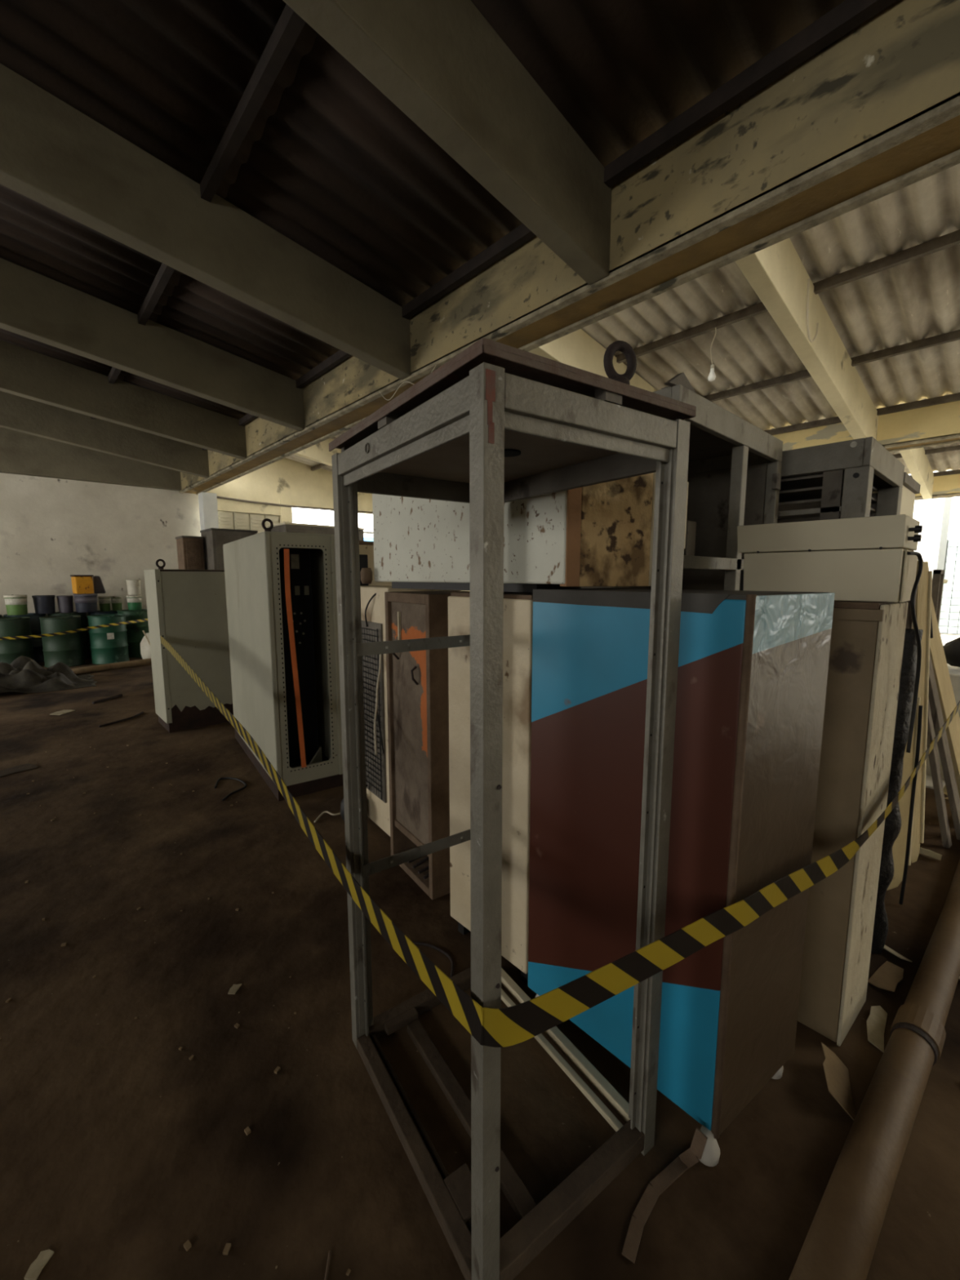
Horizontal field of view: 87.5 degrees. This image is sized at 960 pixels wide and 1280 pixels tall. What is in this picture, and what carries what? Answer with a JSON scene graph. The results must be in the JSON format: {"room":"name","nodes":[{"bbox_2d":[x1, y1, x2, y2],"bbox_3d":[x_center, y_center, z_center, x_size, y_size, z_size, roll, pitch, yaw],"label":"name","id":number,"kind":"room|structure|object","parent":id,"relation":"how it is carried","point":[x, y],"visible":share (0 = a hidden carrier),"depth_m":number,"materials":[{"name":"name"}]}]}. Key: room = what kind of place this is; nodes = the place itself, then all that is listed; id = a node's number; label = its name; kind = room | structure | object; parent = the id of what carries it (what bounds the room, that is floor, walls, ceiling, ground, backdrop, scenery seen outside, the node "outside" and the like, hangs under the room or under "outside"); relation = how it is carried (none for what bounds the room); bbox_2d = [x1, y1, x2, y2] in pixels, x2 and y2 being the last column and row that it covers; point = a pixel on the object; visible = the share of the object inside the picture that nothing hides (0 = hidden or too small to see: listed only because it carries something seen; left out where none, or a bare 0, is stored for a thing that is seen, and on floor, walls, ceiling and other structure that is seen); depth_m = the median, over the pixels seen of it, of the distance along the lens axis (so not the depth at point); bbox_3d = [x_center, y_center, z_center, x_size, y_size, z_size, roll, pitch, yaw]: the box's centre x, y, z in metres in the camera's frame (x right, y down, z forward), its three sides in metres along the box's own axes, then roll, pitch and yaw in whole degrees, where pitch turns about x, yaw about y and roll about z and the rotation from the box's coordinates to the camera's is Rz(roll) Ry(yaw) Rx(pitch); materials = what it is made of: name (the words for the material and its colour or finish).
{"room":"waste facility","nodes":[
{"label":"waste facility","id":0,"kind":"room"},
{"bbox_2d":[0,472,200,654],"bbox_3d":[-10.043,-1.236,8.535,9.580,3.520,0.300,-7,10,-42],"label":"wall","id":1,"kind":"structure","parent":0,"point":[52,530],"depth_m":10.11,"materials":[{"name":"white paint"}]},
{"bbox_2d":[0,426,181,490],"bbox_3d":[-9.990,-3.818,8.094,8.900,1.754,0.500,-7,10,-42],"label":"concrete beam","id":2,"kind":"structure","parent":1,"relation":"on","point":[20,453],"depth_m":9.74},
{"bbox_2d":[206,457,372,509],"bbox_3d":[-1.727,-4.824,15.810,13.000,1.780,0.350,-7,10,-42],"label":"wall","id":3,"kind":"structure","parent":0,"point":[285,478],"depth_m":12.74,"materials":[{"name":"paint"}]},
{"bbox_2d":[216,493,468,591],"bbox_3d":[-1.629,-2.202,16.197,12.780,3.520,0.400,-7,10,-42],"label":"wall","id":4,"kind":"structure","parent":0,"point":[285,513],"depth_m":12.40,"materials":[{"name":"paint"}]},
{"bbox_2d":[217,511,279,533],"bbox_3d":[-5.641,-1.537,12.444,1.480,3.140,0.095,-7,10,-42],"label":"door","id":5,"kind":"structure","parent":4,"relation":"in","point":[227,520],"depth_m":12.15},
{"bbox_2d":[217,496,373,513],"bbox_3d":[-4.179,-3.510,13.378,5.502,0.110,0.050,-7,10,-42],"label":"trim","id":6,"kind":"structure","parent":4,"relation":"attached to","point":[219,497],"depth_m":12.57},
{"bbox_2d":[0,0,844,419],"bbox_3d":[-2.929,-3.159,0.303,9.248,1.337,21.601,-7,10,-42],"label":"ceiling","id":7,"kind":"structure","parent":0,"point":[327,161],"depth_m":2.91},
{"bbox_2d":[0,633,959,1279],"bbox_3d":[6.765,0.046,13.188,40.300,0.212,30.000,-7,10,-42],"label":"floor","id":8,"kind":"structure","parent":0,"point":[119,1148],"depth_m":1.62,"materials":[{"name":"concrete"}]},
{"bbox_2d":[0,616,34,664],"bbox_3d":[-8.220,0.057,8.791,0.588,0.890,0.588,-7,10,-42],"label":"drum","id":9,"kind":"object","parent":8,"relation":"on","point":[11,650],"visible":0.75,"depth_m":8.63,"materials":[{"name":"green paint"}]},
{"bbox_2d":[0,763,38,777],"bbox_3d":[-3.856,1.079,4.160,0.145,0.018,0.262,4,8,32],"label":"plank","id":10,"kind":"object","parent":8,"relation":"on","point":[27,766],"visible":1,"depth_m":4.17,"materials":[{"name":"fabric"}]},
{"bbox_2d":[3,613,45,662],"bbox_3d":[-8.527,-0.036,9.455,0.599,0.908,0.599,-7,10,-42],"label":"drum","id":11,"kind":"object","parent":8,"relation":"on","point":[34,618],"visible":0.31,"depth_m":9.35,"materials":[{"name":"blue paint"}]},
{"bbox_2d":[3,594,27,615],"bbox_3d":[-8.478,-0.646,9.176,0.322,0.367,0.327,-5,9,-34],"label":"paint bucket","id":12,"kind":"object","parent":11,"relation":"on","point":[15,605],"visible":1,"depth_m":9.07,"materials":[{"name":"plastic"}]},
{"bbox_2d":[31,595,55,613],"bbox_3d":[-8.260,-0.674,9.514,0.333,0.340,0.333,6,9,40],"label":"plastic tub","id":13,"kind":"object","parent":11,"relation":"on","point":[43,604],"visible":1,"depth_m":9.41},
{"bbox_2d":[23,1248,53,1279],"bbox_3d":[-1.031,1.460,1.172,0.032,0.008,0.051,0,7,1],"label":"paper scrap","id":14,"kind":"object","parent":8,"relation":"on","point":[36,1267],"visible":1,"depth_m":1.17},
{"bbox_2d":[0,655,97,693],"bbox_3d":[-6.810,0.499,7.075,2.224,0.434,1.274,-7,10,-42],"label":"tarp","id":15,"kind":"object","parent":8,"relation":"on","point":[24,674],"visible":1,"depth_m":7.16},
{"bbox_2d":[39,615,85,667],"bbox_3d":[-7.558,0.019,9.089,0.588,0.890,0.588,-7,10,-42],"label":"drum","id":16,"kind":"object","parent":8,"relation":"on","point":[67,649],"visible":0.88,"depth_m":8.88,"materials":[{"name":"green paint"}]},
{"bbox_2d":[47,611,90,658],"bbox_3d":[-8.080,-0.088,9.866,0.599,0.908,0.599,-7,10,-42],"label":"drum","id":17,"kind":"object","parent":8,"relation":"on","point":[83,620],"visible":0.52,"depth_m":9.88,"materials":[{"name":"green paint"}]},
{"bbox_2d":[56,595,73,613],"bbox_3d":[-8.033,-0.696,9.723,0.250,0.330,0.250,1,7,10],"label":"plastic tub","id":18,"kind":"object","parent":17,"relation":"on","point":[65,604],"visible":1,"depth_m":9.64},
{"bbox_2d":[73,593,97,612],"bbox_3d":[-7.677,-0.723,9.778,0.374,0.350,0.374,3,8,19],"label":"plastic tub","id":19,"kind":"object","parent":17,"relation":"on","point":[87,602],"visible":0.96,"depth_m":9.65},
{"bbox_2d":[70,574,93,594],"bbox_3d":[-7.664,-1.073,9.675,0.300,0.360,0.300,6,9,39],"label":"can","id":20,"kind":"object","parent":19,"relation":"on","point":[81,584],"visible":1,"depth_m":9.58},
{"bbox_2d":[93,575,106,593],"bbox_3d":[-7.608,-1.103,10.000,0.201,0.350,0.200,-7,10,-42],"label":"plastic sack","id":21,"kind":"object","parent":19,"relation":"on","point":[99,588],"visible":0.85,"depth_m":9.92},
{"bbox_2d":[88,609,117,615],"bbox_3d":[-7.625,-0.140,10.284,0.599,0.908,0.599,-7,10,-42],"label":"drum","id":22,"kind":"object","parent":8,"relation":"on","point":[111,611],"visible":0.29,"depth_m":10.01,"materials":[{"name":"blue paint"}]},
{"bbox_2d":[97,595,110,611],"bbox_3d":[-7.609,-0.737,10.169,0.198,0.300,0.203,2,7,12],"label":"paint bucket","id":23,"kind":"object","parent":22,"relation":"on","point":[104,601],"visible":1,"depth_m":10.10,"materials":[{"name":"plastic"}]},
{"bbox_2d":[110,595,122,610],"bbox_3d":[-7.462,-0.754,10.304,0.187,0.300,0.193,3,8,24],"label":"paint bucket","id":24,"kind":"object","parent":22,"relation":"on","point":[116,601],"visible":0.98,"depth_m":10.24,"materials":[{"name":"plastic"}]},
{"bbox_2d":[87,613,129,664],"bbox_3d":[-6.985,-0.025,9.439,0.588,0.890,0.588,-7,10,-42],"label":"drum","id":25,"kind":"object","parent":8,"relation":"on","point":[108,645],"visible":0.98,"depth_m":9.23,"materials":[{"name":"teal paint"}]},
{"bbox_2d":[0,618,147,639],"bbox_3d":[-7.252,-0.220,8.227,5.447,0.465,1.230,-3,8,-19],"label":"tape","id":26,"kind":"object","parent":25,"relation":"attached to","point":[143,620],"visible":0.55,"depth_m":8.76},
{"bbox_2d":[71,657,151,675],"bbox_3d":[-6.157,0.420,8.968,0.155,0.122,2.071,5,9,33],"label":"wooden pole","id":27,"kind":"object","parent":8,"relation":"on","point":[92,668],"visible":0.56,"depth_m":8.64,"materials":[{"name":"wood"}]},
{"bbox_2d":[116,608,149,657],"bbox_3d":[-6.983,-0.146,10.223,0.616,0.934,0.616,-7,10,-42],"label":"drum","id":28,"kind":"object","parent":8,"relation":"on","point":[135,633],"visible":0.44,"depth_m":9.97,"materials":[{"name":"green paint"}]},
{"bbox_2d":[126,595,142,609],"bbox_3d":[-6.997,-0.760,10.160,0.260,0.297,0.265,7,10,42],"label":"paint bucket","id":29,"kind":"object","parent":28,"relation":"on","point":[134,602],"visible":1,"depth_m":10.07,"materials":[{"name":"plastic"}]},
{"bbox_2d":[125,579,141,595],"bbox_3d":[-6.989,-1.066,10.129,0.250,0.304,0.255,-6,10,-42],"label":"paint bucket","id":30,"kind":"object","parent":29,"relation":"on","point":[133,585],"visible":1,"depth_m":10.04,"materials":[{"name":"white plastic"}]},
{"bbox_2d":[140,632,151,658],"bbox_3d":[-6.284,0.105,9.671,0.450,0.575,0.450,5,9,37],"label":"jerry can","id":31,"kind":"object","parent":8,"relation":"on","point":[145,652],"visible":0.22,"depth_m":9.47,"materials":[{"name":"white plastic"}]},
{"bbox_2d":[0,737,351,1275],"bbox_3d":[-2.078,1.238,2.945,1.494,0.008,5.667,-7,10,-42],"label":"crumbs","id":32,"kind":"object","parent":8,"relation":"on","point":[187,1245],"visible":1,"depth_m":1.64,"materials":[{"name":"cardboard"}]},
{"bbox_2d":[143,559,233,732],"bbox_3d":[-3.099,0.020,5.526,0.820,1.778,0.567,-7,10,-42],"label":"tall cabinet","id":33,"kind":"object","parent":8,"relation":"on","point":[188,608],"visible":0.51,"depth_m":5.26,"materials":[{"name":"grey metal"}]},
{"bbox_2d":[175,535,204,569],"bbox_3d":[-4.543,-0.512,7.981,0.300,2.220,0.432,-7,10,-42],"label":"tall cabinet","id":34,"kind":"object","parent":8,"relation":"on","point":[190,553],"visible":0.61,"depth_m":7.73,"materials":[{"name":"brown metal"}]},
{"bbox_2d":[198,492,218,530],"bbox_3d":[-6.102,-1.567,11.443,0.300,3.450,0.320,-7,10,-42],"label":"concrete column","id":35,"kind":"structure","parent":8,"relation":"on","point":[208,508],"depth_m":11.16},
{"bbox_2d":[179,0,959,494],"bbox_3d":[0.576,-2.591,3.645,0.400,0.530,21.000,-7,10,-42],"label":"beam","id":36,"kind":"structure","parent":35,"relation":"on","point":[873,114],"depth_m":2.66,"materials":[{"name":"yellow concrete"}]},
{"bbox_2d":[0,391,208,478],"bbox_3d":[-8.431,-3.591,6.425,8.900,1.786,0.150,-7,10,-42],"label":"concrete beam","id":37,"kind":"structure","parent":36,"relation":"on","point":[17,413],"depth_m":8.31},
{"bbox_2d":[0,340,246,459],"bbox_3d":[-7.018,-3.400,4.911,8.900,1.786,0.150,-7,10,-42],"label":"concrete beam","id":38,"kind":"structure","parent":36,"relation":"on","point":[25,373],"depth_m":6.78,"materials":[{"name":"concrete"}]},
{"bbox_2d":[0,257,304,431],"bbox_3d":[-5.550,-3.202,3.338,8.900,1.786,0.150,-7,10,-42],"label":"concrete beam","id":39,"kind":"structure","parent":36,"relation":"on","point":[33,305],"depth_m":5.16,"materials":[{"name":"concrete"}]},
{"bbox_2d":[0,62,410,379],"bbox_3d":[-3.960,-2.987,1.635,8.900,1.786,0.150,-7,10,-42],"label":"concrete beam","id":40,"kind":"structure","parent":36,"relation":"on","point":[53,154],"depth_m":3.37,"materials":[{"name":"concrete"}]},
{"bbox_2d":[282,0,611,284],"bbox_3d":[-2.506,-2.791,0.077,8.900,1.786,0.150,-7,10,-42],"label":"concrete beam","id":41,"kind":"structure","parent":36,"relation":"on","point":[441,63],"depth_m":2.38,"materials":[{"name":"concrete"}]},
{"bbox_2d":[90,4,306,419],"bbox_3d":[-0.818,-2.928,2.302,0.060,0.085,21.000,-7,10,-42],"label":"purlin","id":42,"kind":"structure","parent":41,"relation":"on","point":[290,24],"depth_m":2.84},
{"bbox_2d":[200,528,257,569],"bbox_3d":[-3.999,-0.587,8.136,0.680,2.330,0.632,-7,10,-42],"label":"tall cabinet","id":43,"kind":"object","parent":8,"relation":"on","point":[214,539],"visible":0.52,"depth_m":7.69,"materials":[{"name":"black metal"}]},
{"bbox_2d":[213,777,246,800],"bbox_3d":[-1.915,1.121,3.837,0.223,0.020,0.432,-7,10,-42],"label":"wire","id":44,"kind":"object","parent":8,"relation":"on","point":[222,778],"visible":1,"depth_m":3.87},
{"bbox_2d":[222,518,343,801],"bbox_3d":[-1.732,0.061,4.329,0.523,1.996,1.770,-5,9,-35],"label":"tall cabinet","id":45,"kind":"object","parent":8,"relation":"on","point":[281,587],"visible":0.94,"depth_m":3.83,"materials":[{"name":"grey metal"}]},
{"bbox_2d":[267,522,364,541],"bbox_3d":[-2.727,-0.690,8.555,1.370,2.430,0.732,-7,10,-42],"label":"tall cabinet","id":46,"kind":"object","parent":8,"relation":"on","point":[283,526],"visible":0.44,"depth_m":7.96,"materials":[{"name":"grey metal"}]},
{"bbox_2d":[359,540,391,586],"bbox_3d":[-0.900,0.081,4.595,0.920,1.890,0.522,-7,10,-42],"label":"tall cabinet","id":47,"kind":"object","parent":8,"relation":"on","point":[366,548],"depth_m":4.13,"materials":[{"name":"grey metal"}]},
{"bbox_2d":[340,585,460,835],"bbox_3d":[-0.573,0.406,3.255,0.675,1.520,0.620,-5,9,-36],"label":"electrical cabinet","id":48,"kind":"object","parent":8,"relation":"on","point":[372,597],"visible":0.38,"depth_m":3.04,"materials":[{"name":"beige metal"}]},
{"bbox_2d":[384,590,470,900],"bbox_3d":[-0.207,0.505,2.715,0.448,1.520,0.480,-5,9,-35],"label":"cabinet","id":49,"kind":"object","parent":8,"relation":"on","point":[418,692],"visible":0.56,"depth_m":2.53,"materials":[{"name":"brown metal"}]},
{"bbox_2d":[373,653,382,755],"bbox_3d":[-0.543,0.318,2.679,0.053,0.585,0.101,-2,7,-13],"label":"loose wire","id":50,"kind":"object","parent":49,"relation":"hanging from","point":[380,655],"visible":0.9,"depth_m":2.69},
{"bbox_2d":[407,856,429,879],"bbox_3d":[-0.193,1.198,2.788,0.383,0.040,0.335,-5,9,-35],"label":"grille","id":51,"kind":"object","parent":49,"relation":"attached to","point":[418,868],"depth_m":2.70,"materials":[{"name":"metal"}]},
{"bbox_2d":[412,941,453,977],"bbox_3d":[-0.205,1.338,2.140,0.310,0.012,0.086,6,9,39],"label":"wire","id":52,"kind":"object","parent":8,"relation":"on","point":[434,947],"visible":0.8,"depth_m":2.15,"materials":[{"name":"metal"}]},
{"bbox_2d":[448,591,533,986],"bbox_3d":[0.167,0.568,2.152,0.400,1.535,0.462,-7,10,-42],"label":"cabinet","id":53,"kind":"object","parent":8,"relation":"on","point":[517,606],"visible":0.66,"depth_m":1.94,"materials":[{"name":"metal"}]},
{"bbox_2d":[360,471,656,592],"bbox_3d":[0.027,-0.527,2.153,0.379,0.622,1.457,-7,10,-45],"label":"metal box","id":54,"kind":"object","parent":53,"relation":"on","point":[601,534],"visible":0.53,"depth_m":1.77,"materials":[{"name":"white metal"}]},
{"bbox_2d":[328,337,696,1279],"bbox_3d":[0.027,0.376,1.455,0.608,2.091,0.812,-5,9,-34],"label":"cabinet frame","id":55,"kind":"object","parent":8,"relation":"on","point":[496,424],"visible":0.98,"depth_m":1.22,"materials":[{"name":"grey metal"}]},
{"bbox_2d":[160,635,959,1047],"bbox_3d":[-0.799,0.378,2.650,6.240,0.485,2.530,3,8,23],"label":"tape","id":56,"kind":"object","parent":55,"relation":"attached to","point":[512,1025],"visible":1,"depth_m":1.17,"materials":[{"name":"plastic"}]},
{"bbox_2d":[622,1127,707,1263],"bbox_3d":[0.460,1.390,1.284,0.317,0.115,0.074,-5,9,-36],"label":"strap","id":57,"kind":"object","parent":8,"relation":"on","point":[691,1156],"visible":1,"depth_m":1.31,"materials":[{"name":"brown metal"}]},
{"bbox_2d":[528,587,835,1166],"bbox_3d":[0.582,0.620,1.645,0.471,1.558,0.760,-7,10,-42],"label":"cabinet","id":58,"kind":"object","parent":8,"relation":"on","point":[753,668],"visible":0.83,"depth_m":1.43,"materials":[{"name":"metal"}]},
{"bbox_2d":[581,372,782,591],"bbox_3d":[0.871,0.141,2.438,1.130,2.310,0.640,-7,10,-42],"label":"tall cabinet","id":59,"kind":"object","parent":8,"relation":"on","point":[734,476],"visible":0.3,"depth_m":2.48,"materials":[{"name":"grey metal"}]},
{"bbox_2d":[821,1042,855,1120],"bbox_3d":[1.121,1.376,1.574,0.081,0.073,0.193,4,8,29],"label":"scrap","id":60,"kind":"object","parent":8,"relation":"on","point":[837,1074],"visible":0.92,"depth_m":1.56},
{"bbox_2d":[777,436,904,523],"bbox_3d":[1.894,0.091,3.077,0.928,2.250,0.800,-7,10,-42],"label":"tall cabinet","id":61,"kind":"object","parent":8,"relation":"on","point":[838,480],"visible":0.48,"depth_m":2.53,"materials":[{"name":"grey metal"}]},
{"bbox_2d":[777,496,875,519],"bbox_3d":[1.875,-0.767,2.965,0.760,0.012,0.620,-7,10,-42],"label":"shelf","id":62,"kind":"object","parent":61,"relation":"attached to","point":[815,503],"depth_m":2.76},
{"bbox_2d":[778,484,876,502],"bbox_3d":[1.875,-0.826,2.958,0.760,0.012,0.620,-7,10,-42],"label":"shelf","id":63,"kind":"object","parent":61,"relation":"attached to","point":[811,493],"depth_m":2.75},
{"bbox_2d":[779,471,878,492],"bbox_3d":[1.875,-0.886,2.950,0.760,0.012,0.620,-7,10,-42],"label":"shelf","id":64,"kind":"object","parent":61,"relation":"attached to","point":[814,481],"depth_m":2.71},
{"bbox_2d":[797,600,907,1046],"bbox_3d":[1.101,0.598,1.976,0.312,1.520,0.740,-7,10,-42],"label":"cabinet","id":65,"kind":"object","parent":8,"relation":"on","point":[868,637],"visible":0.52,"depth_m":1.68,"materials":[{"name":"metal"}]},
{"bbox_2d":[737,514,923,752],"bbox_3d":[1.224,-0.026,1.784,0.294,0.763,0.528,-7,10,-42],"label":"box","id":66,"kind":"object","parent":65,"relation":"on","point":[865,558],"visible":0.93,"depth_m":1.64,"materials":[{"name":"beige metal"}]},
{"bbox_2d":[788,859,959,1279],"bbox_3d":[1.827,1.303,1.995,3.454,0.126,0.130,-6,9,-40],"label":"drain pipe","id":67,"kind":"object","parent":8,"relation":"on","point":[841,1241],"visible":1,"depth_m":1.38,"materials":[{"name":"metal"}]},
{"bbox_2d":[866,1005,887,1052],"bbox_3d":[1.418,1.376,1.794,0.054,0.018,0.217,6,10,41],"label":"scrap","id":68,"kind":"object","parent":8,"relation":"on","point":[876,1021],"visible":0.96,"depth_m":1.78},
{"bbox_2d":[867,960,903,991],"bbox_3d":[1.639,1.347,2.010,0.200,0.023,0.084,-5,9,-34],"label":"scrap","id":69,"kind":"object","parent":8,"relation":"on","point":[887,976],"visible":0.92,"depth_m":2.00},
{"bbox_2d":[871,471,920,517],"bbox_3d":[2.737,-0.002,3.777,0.670,2.260,0.620,-7,10,-42],"label":"tall cabinet","id":70,"kind":"object","parent":8,"relation":"on","point":[911,487],"visible":0.08,"depth_m":3.42,"materials":[{"name":"beige metal"}]},
{"bbox_2d":[871,628,923,953],"bbox_3d":[1.654,0.652,2.064,0.133,1.420,0.227,5,9,36],"label":"bundle","id":71,"kind":"object","parent":8,"relation":"on","point":[892,827],"visible":0.32,"depth_m":1.96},
{"bbox_2d":[883,945,911,962],"bbox_3d":[1.762,1.331,2.138,0.048,0.023,0.113,-3,8,-22],"label":"scrap","id":72,"kind":"object","parent":8,"relation":"on","point":[886,947],"visible":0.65,"depth_m":2.12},
{"bbox_2d":[886,697,920,890],"bbox_3d":[2.098,0.749,2.533,0.293,1.028,0.101,-3,8,-23],"label":"panel","id":73,"kind":"object","parent":8,"relation":"on","point":[899,848],"visible":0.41,"depth_m":2.55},
{"bbox_2d":[898,705,922,904],"bbox_3d":[2.059,0.802,2.393,0.019,0.992,0.066,4,8,30],"label":"hanging cable","id":74,"kind":"object","parent":73,"relation":"hanging from","point":[920,707],"visible":0.96,"depth_m":2.38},
{"bbox_2d":[905,578,917,628],"bbox_3d":[2.244,0.464,2.719,0.022,1.600,0.070,-5,9,-37],"label":"plank","id":75,"kind":"object","parent":8,"relation":"on","point":[908,620],"visible":0.02,"depth_m":2.62,"materials":[{"name":"grey wood"}]},
{"bbox_2d":[911,561,932,862],"bbox_3d":[2.394,0.411,2.747,0.120,1.662,0.166,-7,10,-42],"label":"wooden plank","id":76,"kind":"object","parent":8,"relation":"on","point":[923,598],"visible":0.6,"depth_m":2.73,"materials":[{"name":"yellow wood"}]},
{"bbox_2d":[919,847,942,860],"bbox_3d":[2.566,1.221,2.878,0.028,0.056,0.130,-4,8,-31],"label":"scrap","id":77,"kind":"object","parent":8,"relation":"on","point":[922,851],"visible":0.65,"depth_m":2.86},
{"bbox_2d":[931,569,944,625],"bbox_3d":[3.311,0.312,3.720,0.244,1.650,0.040,-7,10,-42],"label":"plank","id":78,"kind":"object","parent":8,"relation":"on","point":[938,575],"depth_m":3.56,"materials":[{"name":"brown wood"}]},
{"bbox_2d":[917,559,959,797],"bbox_3d":[2.932,0.363,3.159,0.727,1.725,0.135,0,7,1],"label":"leaning board","id":79,"kind":"object","parent":8,"relation":"on","point":[945,691],"visible":0.38,"depth_m":3.13,"materials":[{"name":"yellow wood"}]},
{"bbox_2d":[926,697,951,848],"bbox_3d":[2.672,0.639,2.966,0.294,1.179,0.056,3,8,26],"label":"plank","id":80,"kind":"object","parent":8,"relation":"on","point":[933,755],"visible":0.5,"depth_m":2.96,"materials":[{"name":"grey wood"}]},
{"bbox_2d":[925,666,959,778],"bbox_3d":[3.880,0.676,4.036,0.460,0.850,0.440,-7,10,-42],"label":"crate","id":81,"kind":"object","parent":8,"relation":"on","point":[954,672],"visible":0.02,"depth_m":3.91,"materials":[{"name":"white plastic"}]},
{"bbox_2d":[942,637,959,666],"bbox_3d":[3.861,0.096,3.964,0.363,0.299,0.378,-7,10,-42],"label":"bag","id":82,"kind":"object","parent":81,"relation":"on","point":[952,648],"visible":0.73,"depth_m":3.93,"materials":[{"name":"black plastic"}]},
{"bbox_2d":[928,653,959,839],"bbox_3d":[2.813,0.593,3.058,0.385,1.256,0.079,2,8,19],"label":"plank","id":83,"kind":"object","parent":8,"relation":"on","point":[933,695],"visible":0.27,"depth_m":3.04,"materials":[{"name":"grey wood"}]},
{"bbox_3d":[-1.531,-2.097,15.643,0.340,3.450,0.320,-7,10,-42],"label":"concrete column","id":84,"kind":"structure","parent":8,"relation":"on","visible":0},
{"bbox_2d":[772,400,959,452],"bbox_3d":[5.345,-3.143,8.027,0.400,0.530,21.000,-7,10,-42],"label":"beam","id":85,"kind":"structure","parent":84,"relation":"on","point":[940,424],"depth_m":7.09,"materials":[{"name":"yellow concrete"}]},
{"bbox_2d":[293,438,341,466],"bbox_3d":[-2.390,-3.966,11.522,6.100,1.370,0.150,-7,10,-42],"label":"concrete beam","id":86,"kind":"structure","parent":85,"relation":"on","point":[319,452],"depth_m":10.54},
{"bbox_2d":[528,328,657,391],"bbox_3d":[1.992,-3.374,6.826,6.100,1.370,0.150,-7,10,-42],"label":"concrete beam","id":87,"kind":"structure","parent":85,"relation":"on","point":[578,349],"depth_m":6.00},
{"bbox_2d":[734,237,878,439],"bbox_3d":[3.480,-3.173,5.232,6.100,1.370,0.150,-7,10,-42],"label":"concrete beam","id":88,"kind":"structure","parent":85,"relation":"on","point":[776,273],"depth_m":4.99,"materials":[{"name":"concrete"}]},
{"bbox_2d":[806,278,818,342],"bbox_3d":[3.208,-3.124,4.829,0.033,0.490,0.466,7,10,44],"label":"hook","id":89,"kind":"object","parent":88,"relation":"attached to","point":[808,279],"visible":1,"depth_m":4.72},
{"bbox_2d":[284,163,959,471],"bbox_3d":[0.965,-3.838,7.698,6.349,0.970,16.001,-7,10,-42],"label":"ceiling","id":90,"kind":"structure","parent":0,"point":[918,299],"depth_m":5.52,"materials":[{"name":"metal"}]},
{"bbox_2d":[764,392,959,435],"bbox_3d":[5.125,-3.341,7.797,0.060,0.085,21.000,-7,10,-42],"label":"purlin","id":91,"kind":"structure","parent":90,"relation":"attached to","point":[955,397],"depth_m":7.08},
{"bbox_3d":[-0.929,-3.768,9.956,6.100,1.370,0.150,-7,10,-42],"label":"concrete beam","id":92,"kind":"structure","parent":90,"relation":"attached to","visible":0},
{"bbox_2d":[311,229,959,471],"bbox_3d":[2.704,-3.512,5.515,0.060,0.085,21.000,-7,10,-42],"label":"purlin","id":93,"kind":"structure","parent":92,"relation":"on","point":[951,239],"depth_m":4.79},
{"bbox_2d":[707,327,716,381],"bbox_3d":[2.622,-3.241,5.638,0.084,0.621,0.084,-7,10,-42],"label":"light bulb","id":94,"kind":"object","parent":93,"relation":"hanging from","point":[712,375],"visible":1,"depth_m":5.64,"materials":[{"name":"white glass"}]},
{"bbox_2d":[703,329,959,401],"bbox_3d":[3.914,-3.426,6.656,0.060,0.085,21.000,-7,10,-42],"label":"purlin","id":95,"kind":"structure","parent":92,"relation":"on","point":[953,335],"depth_m":5.94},
{"bbox_2d":[770,393,959,474],"bbox_3d":[7.637,-4.133,10.042,6.349,0.969,21.601,-7,10,-42],"label":"ceiling","id":96,"kind":"structure","parent":0,"point":[942,461],"depth_m":10.88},
{"bbox_2d":[893,444,959,458],"bbox_3d":[8.684,-3.978,11.038,0.060,0.085,21.000,-7,10,-42],"label":"purlin","id":97,"kind":"structure","parent":96,"relation":"attached to","point":[953,447],"depth_m":10.25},
{"bbox_2d":[909,469,959,477],"bbox_3d":[9.894,-3.893,12.178,0.060,0.085,21.000,-7,10,-42],"label":"purlin","id":98,"kind":"structure","parent":96,"relation":"attached to","point":[951,472],"depth_m":11.39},
{"bbox_2d":[908,470,959,635],"bbox_3d":[12.791,-2.516,14.369,0.230,4.600,20.000,-7,10,-42],"label":"window","id":99,"kind":"structure","parent":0,"point":[949,615],"depth_m":14.09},
{"bbox_2d":[937,469,953,569],"bbox_3d":[13.003,-2.481,14.090,0.300,4.600,0.140,-7,10,-42],"label":"trim","id":100,"kind":"structure","parent":99,"relation":"attached to","point":[948,500],"depth_m":13.93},
{"bbox_3d":[10.049,-1.739,12.800,0.300,3.450,21.300,-7,10,-42],"label":"wall","id":101,"kind":"structure","parent":0,"visible":0},
{"bbox_2d":[915,473,959,500],"bbox_3d":[10.114,-3.695,12.409,0.400,0.530,21.000,-7,10,-42],"label":"beam","id":102,"kind":"structure","parent":101,"relation":"on","point":[945,486],"depth_m":11.53,"materials":[{"name":"yellow concrete"}]},
{"bbox_2d":[878,402,933,499],"bbox_3d":[8.250,-3.725,9.614,6.100,1.370,0.150,-7,10,-42],"label":"concrete beam","id":103,"kind":"structure","parent":102,"relation":"on","point":[916,460],"depth_m":10.37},
{"bbox_3d":[-1.052,-2.595,-1.481,8.900,1.786,0.150,-7,10,-42],"label":"concrete beam","id":104,"kind":"structure","parent":0,"visible":0},
{"bbox_2d":[202,0,897,450],"bbox_3d":[0.385,-2.843,3.436,0.060,0.085,21.000,-7,10,-42],"label":"purlin","id":105,"kind":"structure","parent":104,"relation":"on","point":[848,15],"depth_m":2.61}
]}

